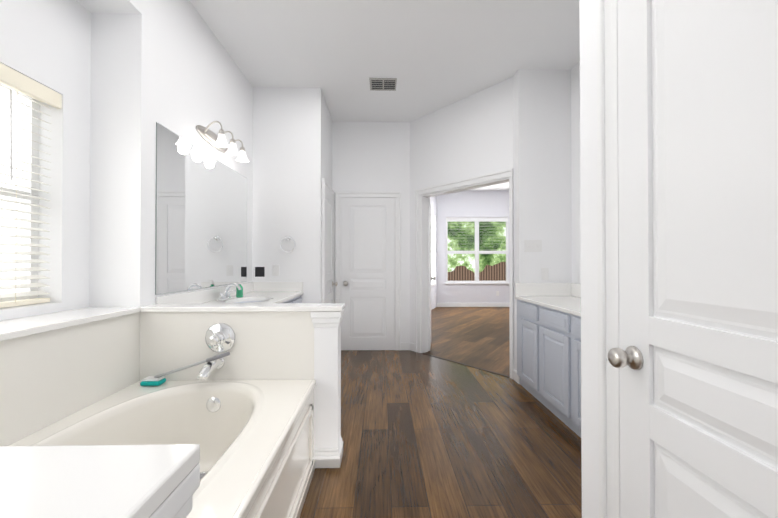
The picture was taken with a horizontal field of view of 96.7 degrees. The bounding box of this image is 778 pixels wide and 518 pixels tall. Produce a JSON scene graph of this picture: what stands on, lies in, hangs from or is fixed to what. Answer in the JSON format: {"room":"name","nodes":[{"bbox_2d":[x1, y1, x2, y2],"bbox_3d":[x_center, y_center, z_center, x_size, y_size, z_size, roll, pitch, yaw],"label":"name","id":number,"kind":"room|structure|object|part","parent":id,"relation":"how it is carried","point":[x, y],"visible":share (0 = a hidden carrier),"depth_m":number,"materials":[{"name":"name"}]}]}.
{"room":"bathroom","nodes":[
{"label":"bathroom","id":0,"kind":"room"},
{"bbox_2d":[0,303,61,320],"bbox_3d":[-1.782,0.259,1.175,0.190,0.075,1.240,0,0,-1],"label":"window sill","id":1,"kind":"structure","parent":0,"point":[13,312],"depth_m":1.64,"materials":[{"name":"white paint"}]},
{"bbox_2d":[0,0,63,94],"bbox_3d":[-1.782,-1.139,1.186,0.190,0.550,1.240,0,0,-1],"label":"wall","id":2,"kind":"structure","parent":0,"point":[32,39],"depth_m":1.66,"materials":[{"name":"white paint"}]},
{"bbox_2d":[0,83,39,301],"bbox_3d":[-1.832,-0.321,1.178,0.050,1.085,1.240,0,0,-1],"label":"window","id":3,"kind":"structure","parent":2,"relation":"in","point":[29,143],"depth_m":1.76,"materials":[{"name":"white paint"}]},
{"bbox_2d":[0,63,61,307],"bbox_3d":[-1.740,-0.322,1.180,0.100,1.079,1.234,0,0,-1],"label":"window blinds","id":4,"kind":"object","parent":3,"relation":"attached to","point":[19,82],"visible":1,"depth_m":1.65,"materials":[{"name":"white plastic"}]},
{"bbox_2d":[38,0,90,310],"bbox_3d":[-1.798,-0.553,1.886,0.190,1.710,0.170,0,0,-1],"label":"wall","id":5,"kind":"structure","parent":0,"point":[68,204],"depth_m":1.84,"materials":[{"name":"white paint"}]},
{"bbox_2d":[0,312,139,445],"bbox_3d":[-1.617,0.733,0.159,0.475,0.890,3.610,0,0,-1],"label":"wall","id":6,"kind":"structure","parent":0,"point":[48,378],"depth_m":1.49,"materials":[{"name":"beige paint"}]},
{"bbox_2d":[0,307,140,340],"bbox_3d":[-1.532,0.279,1.065,0.301,0.028,1.809,0,0,-1],"label":"trim","id":7,"kind":"structure","parent":6,"relation":"on","point":[21,327],"depth_m":1.54,"materials":[{"name":"white stone"}]},
{"bbox_2d":[76,0,141,13],"bbox_3d":[-1.617,-1.647,0.178,0.475,0.450,3.610,0,0,-1],"label":"soffit","id":8,"kind":"structure","parent":0,"point":[116,6],"depth_m":1.94,"materials":[{"name":"white paint"}]},
{"bbox_2d":[89,0,252,306],"bbox_3d":[-1.674,-0.325,2.832,0.481,3.050,1.720,0,0,-1],"label":"wall","id":9,"kind":"structure","parent":0,"point":[172,66],"depth_m":2.19,"materials":[{"name":"white paint"}]},
{"bbox_3d":[-1.436,-0.303,2.817,0.005,1.055,1.420,0,0,-1],"label":"vanity mirror","id":10,"kind":"part","parent":9,"relation":"part of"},
{"bbox_2d":[196,121,248,161],"bbox_3d":[-1.337,-0.963,2.855,0.203,0.184,0.580,0,0,-1],"label":"sconce","id":11,"kind":"object","parent":9,"relation":"attached to","point":[214,140],"visible":1,"depth_m":2.77,"materials":[{"name":"white glass"}]},
{"bbox_2d":[140,312,313,380],"bbox_3d":[-0.859,0.748,2.047,1.124,0.890,0.130,0,0,-1],"label":"wall","id":12,"kind":"structure","parent":0,"point":[273,345],"depth_m":1.98,"materials":[{"name":"beige paint"}]},
{"bbox_2d":[197,323,235,380],"bbox_3d":[-0.963,0.504,1.887,0.172,0.280,0.190,0,0,-1],"label":"tub valve","id":13,"kind":"object","parent":12,"relation":"attached to","point":[220,337],"visible":0.94,"depth_m":1.96,"materials":[{"name":"silver metal"}]},
{"bbox_2d":[141,303,344,311],"bbox_3d":[-0.846,0.287,2.051,1.149,0.028,0.170,0,0,-1],"label":"cap","id":14,"kind":"object","parent":12,"relation":"on","point":[282,307],"visible":0.88,"depth_m":1.98,"materials":[{"name":"white stone"}]},
{"bbox_2d":[252,87,331,302],"bbox_3d":[-1.346,-0.314,4.220,1.200,3.050,1.040,0,0,-1],"label":"wall","id":15,"kind":"structure","parent":0,"point":[292,147],"depth_m":3.71,"materials":[{"name":"white paint"}]},
{"bbox_2d":[255,267,264,276],"bbox_3d":[-1.379,0.137,3.692,0.100,0.105,0.006,0,0,-1],"label":"electrical outlet","id":16,"kind":"object","parent":15,"relation":"attached to","point":[259,271],"visible":1,"depth_m":3.69,"materials":[{"name":"grey plastic"}]},
{"bbox_2d":[273,265,278,275],"bbox_3d":[-1.209,0.122,3.695,0.070,0.115,0.008,0,0,-1],"label":"light switch","id":17,"kind":"object","parent":15,"relation":"attached to","point":[275,270],"visible":1,"depth_m":3.69,"materials":[{"name":"white plastic"}]},
{"bbox_2d":[280,236,294,251],"bbox_3d":[-1.074,-0.160,3.678,0.165,0.182,0.052,0,0,-1],"label":"towel ring","id":18,"kind":"object","parent":15,"relation":"attached to","point":[288,238],"visible":0.98,"depth_m":3.66,"materials":[{"name":"silver metal"}]},
{"bbox_2d":[325,186,337,302],"bbox_3d":[-0.700,0.193,4.190,0.088,2.024,0.660,0,0,-1],"label":"door","id":19,"kind":"structure","parent":15,"relation":"in","point":[329,283],"depth_m":4.19,"materials":[{"name":"white paint"}]},
{"bbox_2d":[332,121,409,342],"bbox_3d":[-0.239,-0.310,4.690,1.035,3.050,0.150,0,0,-1],"label":"wall","id":20,"kind":"structure","parent":0,"point":[371,156],"depth_m":4.62,"materials":[{"name":"white paint"}]},
{"bbox_2d":[322,178,400,350],"bbox_3d":[-0.289,0.155,4.204,0.910,2.111,0.810,0,0,-1],"label":"door frame","id":21,"kind":"structure","parent":20,"relation":"attached to","point":[363,194],"depth_m":4.59,"materials":[{"name":"white paint"}]},
{"bbox_2d":[341,197,394,349],"bbox_3d":[-0.279,0.196,4.565,0.710,2.024,0.088,0,0,-1],"label":"door","id":22,"kind":"structure","parent":20,"relation":"in","point":[368,264],"depth_m":4.59,"materials":[{"name":"white paint"}]},
{"bbox_2d":[401,343,409,349],"bbox_3d":[0.229,1.164,4.606,0.143,0.100,0.013,0,0,-1],"label":"baseboard","id":23,"kind":"structure","parent":20,"relation":"attached to","point":[405,346],"depth_m":4.60,"materials":[{"name":"white paint"}]},
{"bbox_2d":[189,0,579,190],"bbox_3d":[2.058,-1.900,4.110,8.200,0.120,11.300,0,0,-1],"label":"ceiling","id":24,"kind":"structure","parent":0,"point":[431,56],"depth_m":3.00,"materials":[{"name":"white paint"}]},
{"bbox_2d":[369,78,396,90],"bbox_3d":[-0.062,-1.835,3.641,0.280,0.016,0.240,0,0,-1],"label":"ceiling vent","id":25,"kind":"object","parent":24,"relation":"in","point":[383,84],"visible":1,"depth_m":3.63,"materials":[{"name":"grey metal"}]},
{"bbox_2d":[430,196,436,309],"bbox_3d":[0.747,-0.284,7.896,0.150,3.050,2.689,0,0,20],"label":"wall","id":26,"kind":"structure","parent":0,"point":[433,199],"depth_m":8.80,"materials":[{"name":"white paint"}]},
{"bbox_2d":[431,214,435,285],"bbox_3d":[0.990,-0.221,8.306,0.018,1.770,1.250,0,0,20],"label":"bedroom window","id":27,"kind":"structure","parent":26,"relation":"in","point":[433,246],"depth_m":8.63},
{"bbox_2d":[300,307,581,517],"bbox_3d":[2.058,1.240,4.084,8.200,0.060,11.300,0,0,-1],"label":"floor","id":28,"kind":"structure","parent":0,"point":[425,436],"depth_m":2.29,"materials":[{"name":"brown wood"}]},
{"bbox_2d":[8,379,315,517],"bbox_3d":[-0.900,0.933,1.219,1.003,0.507,1.516,0,0,-1],"label":"tub","id":29,"kind":"object","parent":28,"relation":"on","point":[254,439],"visible":0.71,"depth_m":1.60,"materials":[{"name":"white ceramic"}]},
{"bbox_2d":[140,352,229,385],"bbox_3d":[-1.107,0.596,1.902,0.483,0.185,0.081,0,0,-1],"label":"scrub brush","id":30,"kind":"object","parent":29,"relation":"on","point":[157,380],"visible":1,"depth_m":1.88,"materials":[{"name":"teal"}]},
{"bbox_2d":[150,464,199,517],"bbox_3d":[-0.356,0.735,0.407,0.177,0.890,0.168,0,0,-1],"label":"column","id":31,"kind":"structure","parent":28,"relation":"on","point":[177,502],"depth_m":0.45,"materials":[{"name":"white paint"}]},
{"bbox_2d":[156,280,303,303],"bbox_3d":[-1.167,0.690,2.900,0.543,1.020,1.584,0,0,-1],"label":"countertop","id":32,"kind":"structure","parent":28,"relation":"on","point":[269,292],"depth_m":3.03,"materials":[{"name":"white stone"}]},
{"bbox_2d":[217,283,240,300],"bbox_3d":[-1.296,0.269,2.846,0.162,0.137,0.202,0,0,-1],"label":"faucet","id":33,"kind":"object","parent":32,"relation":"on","point":[226,296],"depth_m":2.84,"materials":[{"name":"silver metal"}]},
{"bbox_2d":[310,309,343,467],"bbox_3d":[-0.363,0.749,2.058,0.177,0.890,0.170,0,0,-1],"label":"column","id":34,"kind":"structure","parent":28,"relation":"on","point":[328,447],"depth_m":1.99,"materials":[{"name":"white paint"}]},
{"bbox_2d":[517,299,580,437],"bbox_3d":[1.515,0.786,2.334,0.560,0.820,2.018,0,0,-1],"label":"bathroom vanity","id":35,"kind":"object","parent":28,"relation":"on","point":[549,344],"depth_m":2.62,"materials":[{"name":"grey paint"}]},
{"bbox_2d":[515,295,580,314],"bbox_3d":[1.516,0.362,2.333,0.558,0.028,2.028,0,0,-1],"label":"countertop","id":36,"kind":"structure","parent":35,"relation":"on","point":[564,302],"depth_m":2.94,"materials":[{"name":"white stone"}]},
{"bbox_2d":[410,78,510,343],"bbox_3d":[0.707,-0.314,4.221,0.120,3.050,1.772,0,-1,-41],"label":"wall","id":37,"kind":"structure","parent":0,"point":[467,137],"depth_m":4.01,"materials":[{"name":"white paint"}]},
{"bbox_2d":[410,343,414,351],"bbox_3d":[0.315,1.164,4.563,0.013,0.100,0.123,0,-1,-41],"label":"baseboard","id":38,"kind":"structure","parent":37,"relation":"attached to","point":[412,346],"depth_m":4.56,"materials":[{"name":"white paint"}]},
{"bbox_2d":[428,197,435,350],"bbox_3d":[0.591,0.194,4.824,0.190,2.024,0.578,0,0,-1],"label":"door leaf","id":39,"kind":"structure","parent":37,"relation":"in","point":[430,278],"depth_m":4.54,"materials":[{"name":"white paint"}]},
{"bbox_2d":[415,168,513,378],"bbox_3d":[0.844,0.151,4.036,0.149,2.116,1.378,0,-1,-41],"label":"door frame","id":40,"kind":"structure","parent":37,"relation":"attached to","point":[422,195],"depth_m":4.46,"materials":[{"name":"white paint"}]},
{"bbox_2d":[423,353,509,377],"bbox_3d":[0.835,1.207,3.989,0.030,0.005,1.236,0,-1,-41],"label":"trim","id":41,"kind":"structure","parent":37,"relation":"attached to","point":[468,365],"depth_m":3.91,"materials":[{"name":"brown wood"}]},
{"bbox_2d":[437,190,508,302],"bbox_3d":[3.394,-0.274,9.153,5.300,3.050,0.150,0,0,-1],"label":"wall","id":42,"kind":"structure","parent":0,"point":[479,203],"depth_m":9.05,"materials":[{"name":"white paint"}]},
{"bbox_2d":[437,303,508,306],"bbox_3d":[3.546,1.196,9.062,4.600,0.110,0.014,0,0,-1],"label":"baseboard","id":43,"kind":"structure","parent":42,"relation":"attached to","point":[472,304],"depth_m":9.02,"materials":[{"name":"white paint"}]},
{"bbox_2d":[445,217,508,283],"bbox_3d":[2.315,-0.222,9.084,1.700,1.755,0.122,0,0,-1],"label":"window","id":44,"kind":"structure","parent":42,"relation":"in","point":[476,220],"depth_m":9.08,"materials":[{"name":"white paint"}]},
{"bbox_2d":[448,223,506,252],"bbox_3d":[2.315,-0.551,9.070,1.560,0.842,0.028,0,0,-1],"label":"window blinds","id":45,"kind":"object","parent":44,"relation":"attached to","point":[475,226],"visible":0.98,"depth_m":9.06,"materials":[{"name":"white plastic"}]},
{"bbox_2d":[510,77,513,307],"bbox_3d":[1.292,-0.320,3.536,0.120,3.050,0.030,0,-1,-41],"label":"wall","id":46,"kind":"structure","parent":0,"point":[511,84],"depth_m":3.50,"materials":[{"name":"white paint"}]},
{"bbox_2d":[513,69,571,370],"bbox_3d":[1.590,-0.320,3.425,0.665,3.050,0.137,0,0,-1],"label":"wall","id":47,"kind":"structure","parent":0,"point":[542,150],"depth_m":3.36,"materials":[{"name":"white paint"}]},
{"bbox_2d":[513,369,519,383],"bbox_3d":[1.250,1.154,3.397,0.013,0.100,0.146,0,0,-1],"label":"baseboard","id":48,"kind":"structure","parent":47,"relation":"attached to","point":[516,377],"depth_m":3.38,"materials":[{"name":"white paint"}]},
{"bbox_2d":[524,240,541,251],"bbox_3d":[1.395,-0.126,3.343,0.168,0.115,0.014,0,0,-1],"label":"plate","id":49,"kind":"object","parent":47,"relation":"attached to","point":[532,245],"visible":1,"depth_m":3.34,"materials":[{"name":"white plastic"}]},
{"bbox_2d":[515,283,570,294],"bbox_3d":[1.494,0.294,3.338,0.556,0.124,0.018,0,0,-1],"label":"backsplash","id":50,"kind":"structure","parent":47,"relation":"attached to","point":[520,288],"depth_m":3.33,"materials":[{"name":"white stone"}]},
{"bbox_2d":[571,61,580,283],"bbox_3d":[1.872,-0.329,2.337,0.150,3.050,2.050,0,0,-1],"label":"wall","id":51,"kind":"structure","parent":0,"point":[575,164],"depth_m":3.29,"materials":[{"name":"white paint"}]},
{"bbox_2d":[571,283,580,298],"bbox_3d":[1.786,0.286,2.335,0.018,0.124,2.000,0,0,-1],"label":"backsplash","id":52,"kind":"structure","parent":51,"relation":"attached to","point":[575,288],"depth_m":3.24,"materials":[{"name":"white stone"}]},
{"bbox_2d":[579,0,598,517],"bbox_3d":[1.373,-0.349,-0.135,1.260,3.050,2.870,0,0,-1],"label":"wall","id":53,"kind":"structure","parent":0,"point":[589,270],"depth_m":1.23,"materials":[{"name":"white paint"}]},
{"bbox_2d":[597,0,619,517],"bbox_3d":[0.709,0.119,0.674,0.029,2.126,0.927,0,0,-1],"label":"door frame","id":54,"kind":"structure","parent":53,"relation":"attached to","point":[608,254],"depth_m":1.10,"materials":[{"name":"white paint"}]},
{"bbox_2d":[608,0,777,517],"bbox_3d":[0.680,0.164,0.673,0.088,2.024,0.735,0,0,-1],"label":"door","id":55,"kind":"structure","parent":53,"relation":"in","point":[693,357],"depth_m":0.78,"materials":[{"name":"white paint"}]},
{"bbox_3d":[-0.837,0.735,0.397,1.094,0.890,0.130,0,0,-1],"label":"wall","id":56,"kind":"structure","parent":0,"visible":0},
{"bbox_2d":[0,444,199,517],"bbox_3d":[-0.824,0.274,0.397,1.119,0.028,0.162,0,0,-1],"label":"countertop","id":57,"kind":"structure","parent":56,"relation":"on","point":[109,481],"depth_m":0.41,"materials":[{"name":"white stone"}]},
{"label":"outside","id":58,"kind":"structure","parent":0,"visible":0},
{"bbox_2d":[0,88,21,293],"bbox_3d":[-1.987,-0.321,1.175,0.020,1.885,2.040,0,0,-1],"label":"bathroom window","id":59,"kind":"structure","parent":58,"point":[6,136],"depth_m":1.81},
{"bbox_2d":[448,222,505,280],"bbox_3d":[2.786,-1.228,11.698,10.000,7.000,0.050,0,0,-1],"label":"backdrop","id":60,"kind":"structure","parent":58,"point":[461,267],"depth_m":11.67,"materials":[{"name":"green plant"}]}
]}

